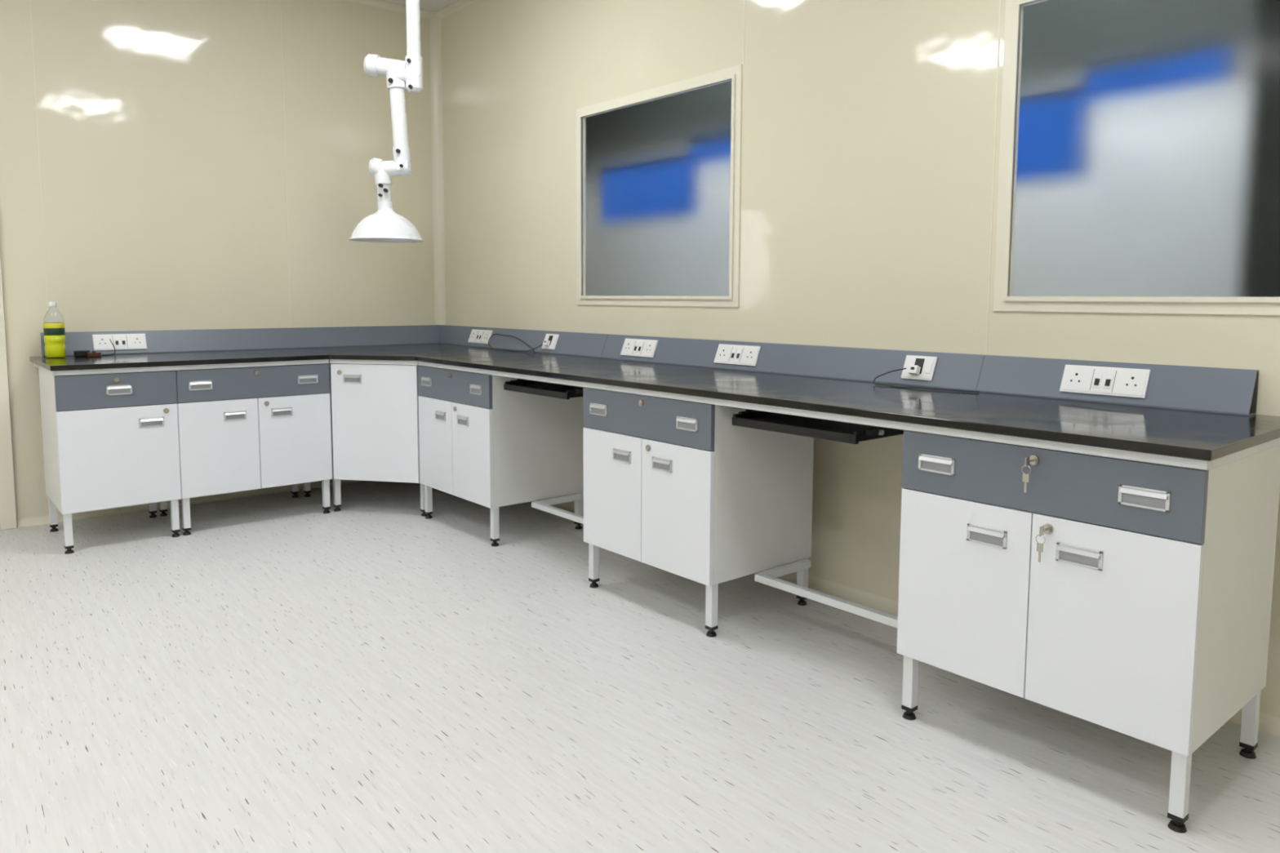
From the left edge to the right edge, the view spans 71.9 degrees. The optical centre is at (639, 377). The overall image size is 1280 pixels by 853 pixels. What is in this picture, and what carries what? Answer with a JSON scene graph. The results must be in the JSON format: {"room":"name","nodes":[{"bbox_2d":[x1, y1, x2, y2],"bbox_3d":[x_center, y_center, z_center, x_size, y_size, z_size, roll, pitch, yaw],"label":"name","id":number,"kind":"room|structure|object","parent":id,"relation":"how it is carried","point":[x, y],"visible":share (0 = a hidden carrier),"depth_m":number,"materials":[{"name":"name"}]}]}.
{"room":"laboratory","nodes":[
{"label":"laboratory","id":0,"kind":"room"},
{"bbox_2d":[0,0,435,522],"bbox_3d":[-2.286,-0.821,5.269,2.505,3.065,0.060,-4,7,-40],"label":"wall","id":1,"kind":"structure","parent":0,"point":[161,122],"depth_m":5.00,"materials":[{"name":"beige paint"}]},
{"bbox_2d":[0,253,17,530],"bbox_3d":[-3.644,-0.288,4.129,1.089,2.197,0.115,-4,7,-40],"label":"door","id":2,"kind":"structure","parent":1,"relation":"in","point":[7,497],"depth_m":4.50,"materials":[{"name":"beige"}]},
{"bbox_2d":[29,0,59,515],"bbox_3d":[-3.088,-0.756,4.566,0.005,3.055,0.022,-4,7,-40],"label":"trim","id":3,"kind":"structure","parent":1,"relation":"attached to","point":[29,0],"depth_m":4.52,"materials":[{"name":"beige"}]},
{"bbox_2d":[17,478,364,528],"bbox_3d":[-2.282,0.690,5.348,2.445,0.040,0.040,-4,7,-40],"label":"baseboard","id":4,"kind":"structure","parent":1,"relation":"attached to","point":[42,520],"depth_m":5.02,"materials":[{"name":"beige"}]},
{"bbox_2d":[280,0,291,328],"bbox_3d":[-2.141,-0.824,5.364,0.005,3.055,0.022,-4,7,-40],"label":"trim","id":5,"kind":"structure","parent":1,"relation":"attached to","point":[280,0],"depth_m":5.31,"materials":[{"name":"beige"}]},
{"bbox_2d":[345,0,435,18],"bbox_3d":[-3.704,-2.219,3.867,6.200,0.040,0.040,-4,7,-40],"label":"trim","id":6,"kind":"structure","parent":1,"relation":"attached to","point":[383,4],"depth_m":5.66,"materials":[{"name":"beige"}]},
{"bbox_2d":[384,0,456,12],"bbox_3d":[-1.262,-2.020,0.988,6.400,0.100,7.800,-4,7,-40],"label":"ceiling","id":7,"kind":"structure","parent":0,"point":[433,6],"depth_m":5.65,"materials":[{"name":"white paint"}]},
{"bbox_2d":[348,0,423,242],"bbox_3d":[-1.330,-1.504,4.585,0.390,1.575,0.382,-4,7,-40],"label":"fume extraction arm","id":8,"kind":"object","parent":7,"relation":"hanging from","point":[384,225],"visible":1,"depth_m":4.55},
{"bbox_2d":[0,480,1279,852],"bbox_3d":[-1.151,1.000,2.747,8.500,0.100,9.900,-4,7,-40],"label":"floor","id":9,"kind":"structure","parent":0,"point":[282,673],"depth_m":2.54,"materials":[{"name":"plastic"}]},
{"bbox_2d":[38,368,181,554],"bbox_3d":[-2.641,0.376,4.408,0.500,0.832,0.569,-4,7,-40],"label":"base cabinet","id":10,"kind":"object","parent":9,"relation":"on","point":[110,440],"depth_m":4.19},
{"bbox_2d":[159,363,332,535],"bbox_3d":[-2.160,0.341,4.813,0.757,0.832,0.569,-4,7,-40],"label":"base cabinet","id":11,"kind":"object","parent":9,"relation":"on","point":[252,428],"depth_m":4.58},
{"bbox_2d":[303,359,426,516],"bbox_3d":[-1.409,0.310,5.191,0.872,0.832,0.953,-4,7,-40],"label":"base cabinet","id":12,"kind":"object","parent":9,"relation":"on","point":[375,407],"visible":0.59,"depth_m":4.79,"materials":[{"name":"white laminate"}]},
{"bbox_2d":[417,365,583,546],"bbox_3d":[-0.742,0.362,4.646,0.569,0.832,0.738,-4,7,-40],"label":"base cabinet","id":13,"kind":"object","parent":9,"relation":"on","point":[482,442],"depth_m":4.38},
{"bbox_2d":[29,343,1279,461],"bbox_3d":[-0.679,0.015,3.461,2.349,0.024,4.882,-4,7,-40],"label":"countertop","id":14,"kind":"structure","parent":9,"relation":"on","point":[1182,433],"depth_m":2.86,"materials":[{"name":"black stone"}]},
{"bbox_2d":[43,302,66,357],"bbox_3d":[-2.976,-0.241,4.487,0.092,0.281,0.092,-4,7,-40],"label":"drink bottle","id":15,"kind":"object","parent":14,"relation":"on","point":[54,331],"visible":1,"depth_m":4.46,"materials":[{"name":"yellow plastic"}]},
{"bbox_2d":[73,350,90,356],"bbox_3d":[-2.904,-0.123,4.598,0.070,0.030,0.040,-4,7,-40],"label":"power adapter","id":16,"kind":"object","parent":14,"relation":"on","point":[80,353],"depth_m":4.58,"materials":[{"name":"black plastic"}]},
{"bbox_2d":[86,351,101,356],"bbox_3d":[-2.834,-0.121,4.585,0.060,0.028,0.030,-4,7,-40],"label":"plug","id":17,"kind":"object","parent":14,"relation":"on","point":[94,353],"depth_m":4.58,"materials":[{"name":"brown plastic"}]},
{"bbox_2d":[101,338,115,355],"bbox_3d":[-2.831,-0.155,4.651,0.045,0.086,0.154,2,6,23],"label":"cable","id":18,"kind":"object","parent":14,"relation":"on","point":[109,339],"visible":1,"depth_m":4.71,"materials":[{"name":"black rubber"}]},
{"bbox_2d":[488,333,542,352],"bbox_3d":[-0.756,-0.199,5.221,0.088,0.097,0.604,-4,7,-40],"label":"power cable","id":19,"kind":"object","parent":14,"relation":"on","point":[494,334],"depth_m":5.20,"materials":[{"name":"black rubber"}]},
{"bbox_2d":[503,378,584,399],"bbox_3d":[-0.300,0.019,4.097,0.455,0.093,0.548,-4,7,-40],"label":"keyboard tray","id":20,"kind":"object","parent":14,"relation":"attached to","point":[521,385],"visible":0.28,"depth_m":4.03,"materials":[{"name":"black plastic"}]},
{"bbox_2d":[531,493,583,524],"bbox_3d":[-0.189,0.646,4.170,0.290,0.026,0.735,-4,7,-40],"label":"rail","id":21,"kind":"object","parent":14,"relation":"attached to","point":[544,504],"visible":0.52,"depth_m":4.29,"materials":[{"name":"white metal"}]},
{"bbox_2d":[40,324,1258,415],"bbox_3d":[-0.699,-0.064,3.519,2.296,0.123,4.756,-4,7,-40],"label":"backsplash","id":22,"kind":"object","parent":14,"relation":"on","point":[1232,391],"visible":0.95,"depth_m":3.60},
{"bbox_2d":[92,333,146,351],"bbox_3d":[-2.816,-0.190,4.783,0.250,0.085,0.040,-4,7,-40],"label":"outlet panel","id":23,"kind":"object","parent":22,"relation":"attached to","point":[120,341],"depth_m":4.78,"materials":[{"name":"white plastic"}]},
{"bbox_2d":[467,328,493,344],"bbox_3d":[-1.012,-0.257,5.595,0.040,0.085,0.250,-4,7,-40],"label":"outlet panel","id":24,"kind":"object","parent":22,"relation":"attached to","point":[478,336],"depth_m":5.58,"materials":[{"name":"white plastic"}]},
{"bbox_2d":[541,333,559,349],"bbox_3d":[-0.514,-0.201,4.994,0.058,0.085,0.125,-4,7,-40],"label":"outlet panel","id":25,"kind":"object","parent":22,"relation":"attached to","point":[550,340],"depth_m":4.98,"materials":[{"name":"white plastic"}]},
{"bbox_2d":[620,337,658,357],"bbox_3d":[-0.005,-0.146,4.409,0.040,0.085,0.250,-4,7,-40],"label":"outlet panel","id":26,"kind":"object","parent":22,"relation":"attached to","point":[631,347],"depth_m":4.40,"materials":[{"name":"white plastic"}]},
{"bbox_2d":[713,343,761,366],"bbox_3d":[0.428,-0.098,3.900,0.040,0.085,0.250,-4,7,-40],"label":"outlet panel","id":27,"kind":"object","parent":22,"relation":"attached to","point":[744,355],"depth_m":3.89,"materials":[{"name":"white plastic"}]},
{"bbox_2d":[901,355,937,381],"bbox_3d":[1.007,-0.033,3.204,0.058,0.085,0.125,-4,7,-40],"label":"outlet panel","id":28,"kind":"object","parent":22,"relation":"attached to","point":[917,367],"depth_m":3.19,"materials":[{"name":"white plastic"}]},
{"bbox_2d":[1059,364,1151,399],"bbox_3d":[1.430,0.012,2.722,0.040,0.085,0.250,-4,7,-40],"label":"outlet panel","id":29,"kind":"object","parent":22,"relation":"attached to","point":[1087,380],"depth_m":2.71,"materials":[{"name":"white plastic"}]},
{"bbox_2d":[33,359,1279,470],"bbox_3d":[-0.679,0.040,3.451,2.308,0.023,4.841,-4,7,-40],"label":"support frame","id":30,"kind":"object","parent":14,"relation":"attached to","point":[1082,449],"visible":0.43,"depth_m":2.69,"materials":[{"name":"white metal"}]},
{"bbox_2d":[732,408,905,444],"bbox_3d":[0.655,0.124,2.973,0.455,0.093,0.548,-4,7,-40],"label":"keyboard tray","id":31,"kind":"object","parent":14,"relation":"attached to","point":[821,428],"visible":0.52,"depth_m":2.87,"materials":[{"name":"black plastic"}]},
{"bbox_2d":[754,559,897,627],"bbox_3d":[0.771,0.752,3.041,0.290,0.026,0.748,-4,7,-40],"label":"rail","id":32,"kind":"object","parent":14,"relation":"attached to","point":[769,577],"visible":0.53,"depth_m":3.04,"materials":[{"name":"white metal"}]},
{"bbox_2d":[873,368,979,392],"bbox_3d":[0.998,0.008,3.106,0.072,0.068,0.393,-4,7,-40],"label":"cable","id":33,"kind":"object","parent":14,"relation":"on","point":[902,368],"visible":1,"depth_m":3.11,"materials":[{"name":"black plastic"}]},
{"bbox_2d":[582,387,813,637],"bbox_3d":[0.213,0.467,3.522,0.569,0.832,0.738,-4,7,-40],"label":"base cabinet","id":34,"kind":"object","parent":9,"relation":"on","point":[672,486],"depth_m":3.26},
{"bbox_2d":[897,430,1279,833],"bbox_3d":[1.166,0.574,2.375,0.602,0.832,0.743,-4,7,-40],"label":"base cabinet","id":35,"kind":"object","parent":9,"relation":"on","point":[1133,598],"depth_m":2.13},
{"bbox_2d":[440,0,1279,717],"bbox_3d":[1.121,-0.616,3.145,0.060,3.065,7.600,-4,7,-40],"label":"wall","id":36,"kind":"structure","parent":0,"point":[868,126],"depth_m":3.58,"materials":[{"name":"beige paint"}]},
{"bbox_2d":[429,14,445,325],"bbox_3d":[-1.359,-0.882,5.975,0.055,3.065,0.055,-4,7,-40],"label":"trim","id":37,"kind":"structure","parent":36,"relation":"attached to","point":[435,31],"depth_m":5.94,"materials":[{"name":"beige"}]},
{"bbox_2d":[434,0,478,18],"bbox_3d":[1.089,-2.120,2.977,0.040,0.040,7.600,-4,7,-40],"label":"trim","id":38,"kind":"structure","parent":36,"relation":"attached to","point":[457,5],"depth_m":5.68,"materials":[{"name":"beige"}]},
{"bbox_2d":[576,64,742,306],"bbox_3d":[0.052,-0.877,4.348,0.033,1.050,1.215,-4,7,-40],"label":"window","id":39,"kind":"structure","parent":36,"relation":"in","point":[659,169],"depth_m":4.30,"materials":[{"name":"beige"}]},
{"bbox_2d":[742,0,745,64],"bbox_3d":[0.459,-1.780,3.799,0.022,0.850,0.005,-4,7,-40],"label":"trim","id":40,"kind":"structure","parent":36,"relation":"attached to","point":[744,0],"depth_m":3.82,"materials":[{"name":"beige"}]},
{"bbox_2d":[536,497,1279,737],"bbox_3d":[1.078,0.893,3.249,0.040,0.040,7.600,-4,7,-40],"label":"baseboard","id":41,"kind":"structure","parent":36,"relation":"attached to","point":[1268,724],"depth_m":3.49,"materials":[{"name":"beige"}]},
{"bbox_2d":[985,0,1000,355],"bbox_3d":[1.209,-1.037,2.973,0.022,2.175,0.005,-4,7,-40],"label":"trim","id":42,"kind":"structure","parent":36,"relation":"attached to","point":[999,19],"depth_m":3.00,"materials":[{"name":"beige"}]},
{"bbox_2d":[993,0,1279,315],"bbox_3d":[1.609,-0.706,2.516,0.033,1.050,1.215,-4,7,-40],"label":"window","id":43,"kind":"structure","parent":36,"relation":"in","point":[1140,154],"depth_m":2.66,"materials":[{"name":"beige"}]}
]}

